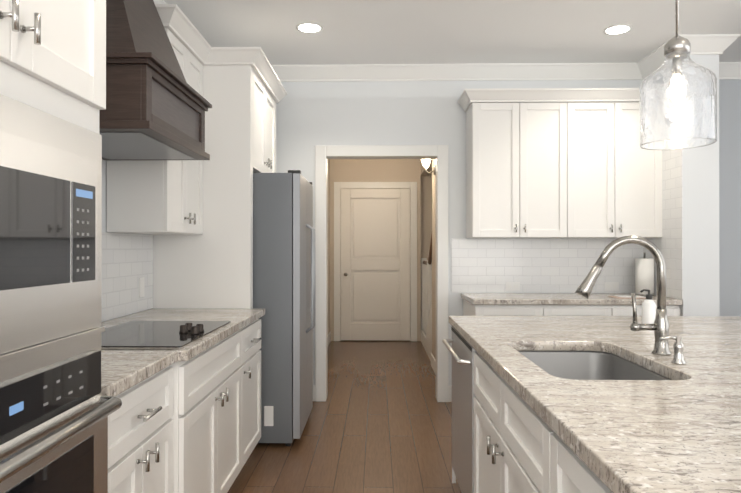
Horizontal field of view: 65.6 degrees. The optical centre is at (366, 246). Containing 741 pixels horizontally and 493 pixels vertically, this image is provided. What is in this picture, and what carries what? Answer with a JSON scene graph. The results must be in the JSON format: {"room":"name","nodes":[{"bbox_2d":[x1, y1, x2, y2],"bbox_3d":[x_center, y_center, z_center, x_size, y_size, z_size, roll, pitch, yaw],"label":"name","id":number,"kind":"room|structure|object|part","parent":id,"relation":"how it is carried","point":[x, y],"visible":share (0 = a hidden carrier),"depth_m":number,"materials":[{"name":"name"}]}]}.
{"room":"kitchen","nodes":[
{"label":"kitchen","id":0,"kind":"room"},
{"bbox_2d":[102,159,151,321],"bbox_3d":[-1.442,-0.113,1.158,0.120,2.810,7.660,0,0,1],"label":"wall","id":1,"kind":"structure","parent":0,"point":[104,195],"depth_m":2.96,"materials":[{"name":"white paint"}]},
{"bbox_2d":[101,232,152,321],"bbox_3d":[-1.351,0.153,2.631,0.008,0.454,1.910,0,0,1],"label":"tile backsplash","id":2,"kind":"structure","parent":1,"relation":"attached to","point":[126,258],"depth_m":3.19,"materials":[{"name":"tile"}]},
{"bbox_2d":[139,277,143,296],"bbox_3d":[-1.330,0.241,3.400,0.005,0.115,0.070,0,0,1],"label":"outlet","id":3,"kind":"object","parent":2,"relation":"attached to","point":[141,280],"depth_m":3.39,"materials":[{"name":"white plastic"}]},
{"bbox_2d":[99,0,211,159],"bbox_3d":[-1.077,-0.975,2.567,0.551,1.070,0.797,0,0,1],"label":"range hood","id":4,"kind":"object","parent":1,"relation":"attached to","point":[157,106],"visible":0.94,"depth_m":2.35,"materials":[{"name":"brown wood"}]},
{"bbox_2d":[153,0,166,3],"bbox_3d":[-1.334,-1.461,1.150,0.095,0.115,7.440,0,0,1],"label":"crown molding","id":5,"kind":"structure","parent":1,"relation":"attached to","point":[155,1],"depth_m":3.50,"materials":[{"name":"white paint"}]},
{"bbox_2d":[328,159,331,340],"bbox_3d":[-0.581,-0.097,6.678,0.100,2.810,3.410,0,0,1],"label":"wall","id":6,"kind":"structure","parent":0,"point":[329,160],"depth_m":7.98,"materials":[{"name":"beige paint"}]},
{"bbox_2d":[328,331,330,345],"bbox_3d":[-0.528,1.240,6.474,0.015,0.135,3.010,0,0,1],"label":"baseboard","id":7,"kind":"structure","parent":6,"relation":"attached to","point":[329,335],"depth_m":7.73,"materials":[{"name":"white paint"}]},
{"bbox_2d":[227,340,460,492],"bbox_3d":[1.486,1.328,3.171,6.200,0.060,11.800,0,0,1],"label":"floor","id":8,"kind":"structure","parent":0,"point":[379,420],"depth_m":3.91,"materials":[{"name":"brown wood"}]},
{"bbox_2d":[0,0,121,492],"bbox_3d":[-1.007,0.032,1.190,0.740,2.520,0.890,0,0,1],"label":"tall cabinet","id":9,"kind":"object","parent":8,"relation":"on","point":[56,408],"visible":1,"depth_m":1.28,"materials":[{"name":"white paint"}]},
{"bbox_2d":[0,94,101,353],"bbox_3d":[-0.712,-0.044,1.150,0.038,0.507,0.760,0,0,1],"label":"microwave","id":10,"kind":"object","parent":9,"relation":"in","point":[51,163],"depth_m":1.26,"materials":[{"name":"silver metal"}]},
{"bbox_2d":[0,327,107,492],"bbox_3d":[-0.711,0.584,1.148,0.042,0.745,0.760,0,0,1],"label":"oven","id":11,"kind":"object","parent":9,"relation":"in","point":[47,382],"depth_m":1.29,"materials":[{"name":"silver metal"}]},
{"bbox_2d":[108,360,194,492],"bbox_3d":[-1.024,0.860,1.882,0.681,0.868,0.633,0,0,1],"label":"base cabinet","id":12,"kind":"object","parent":8,"relation":"on","point":[186,418],"depth_m":1.97,"materials":[{"name":"white paint"}]},
{"bbox_2d":[99,308,264,395],"bbox_3d":[-0.999,0.402,2.574,0.706,0.040,2.014,0,0,1],"label":"countertop","id":13,"kind":"structure","parent":12,"relation":"on","point":[121,367],"depth_m":2.17,"materials":[{"name":"beige stone"}]},
{"bbox_2d":[101,321,230,347],"bbox_3d":[-0.946,0.362,2.543,0.510,0.039,0.750,0,0,1],"label":"cooktop","id":14,"kind":"object","parent":13,"relation":"in","point":[176,334],"visible":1,"depth_m":2.48,"materials":[{"name":"black glass"}]},
{"bbox_2d":[107,4,286,307],"bbox_3d":[-0.988,0.039,3.735,0.686,2.520,1.680,0,0,1],"label":"cabinet","id":15,"kind":"object","parent":8,"relation":"on","point":[194,218],"depth_m":3.58,"materials":[{"name":"white paint"}]},
{"bbox_3d":[-0.988,-1.176,3.738,0.686,0.090,1.680,0,0,1],"label":"fridge surround crown","id":16,"kind":"part","parent":15,"relation":"part of","materials":[{"name":"white paint"}]},
{"bbox_2d":[195,328,246,492],"bbox_3d":[-1.011,0.862,2.597,0.681,0.868,1.040,0,0,1],"label":"base cabinet","id":17,"kind":"object","parent":8,"relation":"on","point":[221,372],"depth_m":2.64,"materials":[{"name":"white paint"}]},
{"bbox_2d":[247,320,260,458],"bbox_3d":[-0.998,0.864,3.289,0.681,0.868,0.581,0,0,1],"label":"base cabinet","id":18,"kind":"object","parent":8,"relation":"on","point":[253,330],"depth_m":3.37,"materials":[{"name":"white paint"}]},
{"bbox_2d":[253,170,314,445],"bbox_3d":[-0.822,0.404,4.083,0.912,1.793,0.736,0,0,1],"label":"refrigerator","id":19,"kind":"object","parent":8,"relation":"on","point":[283,262],"visible":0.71,"depth_m":3.71,"materials":[{"name":"grey paint"}]},
{"bbox_2d":[421,233,431,360],"bbox_3d":[1.248,0.043,6.613,1.037,2.530,2.903,0,0,1],"label":"stairs","id":20,"kind":"structure","parent":8,"relation":"on","point":[426,302],"depth_m":7.16,"materials":[{"name":"white paint"}]},
{"bbox_2d":[463,301,552,315],"bbox_3d":[1.085,0.867,4.517,0.560,0.868,0.585,0,0,1],"label":"base cabinet","id":21,"kind":"object","parent":8,"relation":"on","point":[468,310],"depth_m":4.23,"materials":[{"name":"white paint"}]},
{"bbox_2d":[461,293,681,304],"bbox_3d":[1.545,0.407,4.498,1.520,0.040,0.610,0,0,1],"label":"countertop","id":22,"kind":"structure","parent":21,"relation":"on","point":[473,298],"depth_m":4.21,"materials":[{"name":"beige stone"}]},
{"bbox_2d":[608,295,645,298],"bbox_3d":[1.987,0.382,4.355,0.240,0.009,0.180,0,0,1],"label":"pamphlets","id":23,"kind":"object","parent":22,"relation":"on","point":[626,297],"visible":0.79,"depth_m":4.29,"materials":[{"name":"beige"}]},
{"bbox_2d":[635,252,654,295],"bbox_3d":[2.216,0.215,4.581,0.150,0.345,0.150,0,0,1],"label":"paper towel","id":24,"kind":"object","parent":22,"relation":"on","point":[644,272],"visible":0.81,"depth_m":4.53,"materials":[{"name":"white paper"}]},
{"bbox_2d":[443,328,614,492],"bbox_3d":[1.455,0.859,1.620,2.146,0.868,3.035,0,0,1],"label":"kitchen island","id":25,"kind":"object","parent":8,"relation":"on","point":[500,444],"depth_m":1.90,"materials":[{"name":"white paint"}]},
{"bbox_2d":[443,327,475,492],"bbox_3d":[0.468,0.866,2.802,0.130,0.862,0.685,0,0,1],"label":"dishwasher","id":26,"kind":"object","parent":25,"relation":"in","point":[463,395],"depth_m":2.71,"materials":[{"name":"silver metal"}]},
{"bbox_2d":[449,316,740,492],"bbox_3d":[1.493,0.399,1.623,2.130,0.040,3.100,0,0,1],"label":"island countertop","id":27,"kind":"structure","parent":25,"relation":"on","point":[638,436],"depth_m":1.44,"materials":[{"name":"beige stone"}]},
{"bbox_2d":[515,348,682,379],"bbox_3d":[0.754,0.510,1.977,0.480,0.204,0.750,0,0,1],"label":"sink","id":28,"kind":"object","parent":27,"relation":"in","point":[561,363],"depth_m":2.31,"materials":[{"name":"silver metal"}]},
{"bbox_2d":[575,235,670,355],"bbox_3d":[0.907,0.170,2.035,0.333,0.419,0.062,0,0,1],"label":"faucet","id":29,"kind":"object","parent":27,"relation":"on","point":[660,326],"visible":0.96,"depth_m":2.02,"materials":[{"name":"silver metal"}]},
{"bbox_2d":[640,289,655,323],"bbox_3d":[1.384,0.296,2.826,0.074,0.172,0.063,0,0,1],"label":"soap bottle","id":30,"kind":"object","parent":27,"relation":"on","point":[648,310],"visible":0.9,"depth_m":2.80,"materials":[{"name":"white"}]},
{"bbox_2d":[659,335,685,364],"bbox_3d":[0.994,0.334,1.868,0.084,0.091,0.043,0,0,1],"label":"soap dispenser","id":31,"kind":"object","parent":27,"relation":"on","point":[678,347],"visible":1,"depth_m":1.86,"materials":[{"name":"silver metal"}]},
{"bbox_2d":[553,305,624,315],"bbox_3d":[1.555,0.867,4.509,0.620,0.868,0.585,0,0,1],"label":"base cabinet","id":32,"kind":"object","parent":8,"relation":"on","point":[558,310],"depth_m":4.22,"materials":[{"name":"white paint"}]},
{"bbox_2d":[625,305,679,315],"bbox_3d":[2.025,0.867,4.500,0.560,0.868,0.585,0,0,1],"label":"base cabinet","id":33,"kind":"object","parent":8,"relation":"on","point":[672,310],"depth_m":4.21,"materials":[{"name":"white paint"}]},
{"bbox_2d":[332,159,419,340],"bbox_3d":[0.129,-0.093,8.041,1.230,2.810,0.140,0,0,1],"label":"wall","id":34,"kind":"structure","parent":0,"point":[376,170],"depth_m":7.97,"materials":[{"name":"beige paint"}]},
{"bbox_2d":[341,189,409,340],"bbox_3d":[0.123,0.250,7.923,0.958,2.099,0.118,0,0,1],"label":"hall door","id":35,"kind":"structure","parent":34,"relation":"in","point":[375,264],"depth_m":7.95,"materials":[{"name":"white paint"}]},
{"bbox_2d":[334,182,416,340],"bbox_3d":[0.124,0.208,7.960,1.150,2.207,0.020,0,0,1],"label":"door frame","id":36,"kind":"structure","parent":34,"relation":"attached to","point":[339,186],"depth_m":7.95,"materials":[{"name":"white paint"}]},
{"bbox_2d":[420,159,435,359],"bbox_3d":[0.779,-0.097,6.654,0.100,2.810,3.410,0,0,1],"label":"wall","id":37,"kind":"structure","parent":0,"point":[427,181],"depth_m":7.96,"materials":[{"name":"beige paint"}]},
{"bbox_2d":[421,159,435,174],"bbox_3d":[0.637,-0.847,5.993,0.156,0.205,0.124,0,0,1],"label":"sconce","id":38,"kind":"object","parent":37,"relation":"attached to","point":[426,163],"visible":0.81,"depth_m":5.96,"materials":[{"name":"white glass"}]},
{"bbox_2d":[431,353,448,398],"bbox_3d":[0.702,1.237,5.642,0.015,0.135,1.390,0,0,1],"label":"baseboard","id":39,"kind":"structure","parent":37,"relation":"attached to","point":[433,363],"depth_m":6.02,"materials":[{"name":"white paint"}]},
{"bbox_2d":[164,0,740,64],"bbox_3d":[1.486,-1.552,3.179,6.200,0.080,11.800,0,0,1],"label":"ceiling","id":40,"kind":"structure","parent":0,"point":[443,31],"depth_m":3.98,"materials":[{"name":"white paint"}]},
{"bbox_2d":[296,22,322,33],"bbox_3d":[-0.393,-1.506,3.963,0.184,0.007,0.184,0,0,1],"label":"recessed light","id":41,"kind":"object","parent":40,"relation":"in","point":[309,28],"visible":0.98,"depth_m":3.96,"materials":[{"name":"white paint"}]},
{"bbox_2d":[603,24,631,34],"bbox_3d":[1.745,-1.506,3.995,0.184,0.007,0.184,0,0,1],"label":"recessed light","id":42,"kind":"object","parent":40,"relation":"in","point":[619,29],"visible":0.98,"depth_m":3.99,"materials":[{"name":"white paint"}]},
{"bbox_2d":[639,0,716,149],"bbox_3d":[1.212,-0.956,2.243,0.266,1.116,0.266,0,0,1],"label":"pendant light","id":43,"kind":"object","parent":40,"relation":"hanging from","point":[678,99],"visible":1,"depth_m":2.15,"materials":[{"name":"clear glass"}]},
{"bbox_3d":[1.212,-0.574,2.241,0.266,0.352,0.266,0,0,1],"label":"glass","id":44,"kind":"part","parent":43,"relation":"part of","materials":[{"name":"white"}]},
{"bbox_2d":[276,79,740,385],"bbox_3d":[1.601,-0.102,4.873,5.830,2.810,0.120,0,0,1],"label":"wall","id":45,"kind":"structure","parent":0,"point":[310,116],"depth_m":4.84,"materials":[{"name":"white paint"}]},
{"bbox_2d":[313,385,314,400],"bbox_3d":[-0.872,1.235,4.847,0.885,0.135,0.015,0,0,1],"label":"baseboard","id":46,"kind":"structure","parent":45,"relation":"attached to","point":[313,385],"depth_m":4.83,"materials":[{"name":"white paint"}]},
{"bbox_2d":[315,145,447,401],"bbox_3d":[0.129,0.227,4.899,1.118,2.152,0.160,0,0,1],"label":"door frame","id":47,"kind":"structure","parent":45,"relation":"attached to","point":[325,153],"depth_m":4.83,"materials":[{"name":"white paint"}]},
{"bbox_2d":[271,63,636,81],"bbox_3d":[0.560,-1.450,4.788,3.510,0.115,0.095,0,0,1],"label":"crown molding","id":48,"kind":"structure","parent":45,"relation":"attached to","point":[469,71],"depth_m":4.78,"materials":[{"name":"white paint"}]},
{"bbox_2d":[462,88,577,237],"bbox_3d":[1.231,-0.644,4.652,0.797,1.148,0.319,0,0,1],"label":"upper cabinet","id":49,"kind":"object","parent":45,"relation":"attached to","point":[560,163],"depth_m":4.50,"materials":[{"name":"white paint"}]},
{"bbox_3d":[1.535,-1.173,4.615,1.546,0.090,0.385,0,0,1],"label":"crown","id":50,"kind":"part","parent":49,"relation":"part of","materials":[{"name":"white paint"}]},
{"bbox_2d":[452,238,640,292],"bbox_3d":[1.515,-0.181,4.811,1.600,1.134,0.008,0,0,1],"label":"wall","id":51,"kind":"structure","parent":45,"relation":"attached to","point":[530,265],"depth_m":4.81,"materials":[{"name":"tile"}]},
{"bbox_2d":[506,282,519,289],"bbox_3d":[1.225,0.332,4.808,0.116,0.070,0.006,0,0,1],"label":"outlet","id":52,"kind":"object","parent":51,"relation":"attached to","point":[509,285],"depth_m":4.81,"materials":[{"name":"white plastic"}]},
{"bbox_2d":[452,238,642,292],"bbox_3d":[1.515,0.159,4.810,1.600,0.454,0.008,0,0,1],"label":"backsplash","id":53,"kind":"structure","parent":51,"relation":"attached to","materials":[{"name":"tile"}]},
{"bbox_2d":[605,282,618,290],"bbox_3d":[2.045,0.332,4.793,0.116,0.070,0.006,0,0,1],"label":"outlet","id":54,"kind":"object","parent":51,"relation":"attached to","point":[611,286],"depth_m":4.79,"materials":[{"name":"white plastic"}]},
{"bbox_2d":[578,88,661,237],"bbox_3d":[1.910,-0.644,4.639,0.797,1.148,0.319,0,0,1],"label":"upper cabinet","id":55,"kind":"object","parent":45,"relation":"attached to","point":[620,181],"depth_m":4.49,"materials":[{"name":"white paint"}]},
{"bbox_2d":[719,62,740,78],"bbox_3d":[3.544,-1.450,4.734,1.940,0.115,0.095,0,0,1],"label":"crown molding","id":56,"kind":"structure","parent":45,"relation":"attached to","point":[729,70],"depth_m":4.74,"materials":[{"name":"white paint"}]},
{"bbox_2d":[669,55,719,315],"bbox_3d":[2.439,-0.104,4.488,0.260,2.810,0.620,0,0,1],"label":"column","id":57,"kind":"structure","parent":0,"point":[701,297],"depth_m":4.18,"materials":[{"name":"white paint"}]},
{"bbox_2d":[641,149,682,298],"bbox_3d":[2.305,-0.182,4.486,0.008,1.134,0.610,0,0,1],"label":"wall","id":58,"kind":"structure","parent":57,"relation":"attached to","point":[670,244],"depth_m":4.32,"materials":[{"name":"tile"}]},
{"bbox_2d":[637,34,696,79],"bbox_3d":[2.276,-1.451,4.388,0.125,0.115,0.595,0,0,1],"label":"crown molding","id":59,"kind":"structure","parent":57,"relation":"attached to","point":[650,63],"depth_m":4.48,"materials":[{"name":"white paint"}]},
{"bbox_2d":[697,34,740,63],"bbox_3d":[2.614,-1.451,4.382,0.095,0.115,0.595,0,0,1],"label":"crown molding","id":60,"kind":"structure","parent":57,"relation":"attached to","point":[716,46],"depth_m":4.13,"materials":[{"name":"white paint"}]}
]}

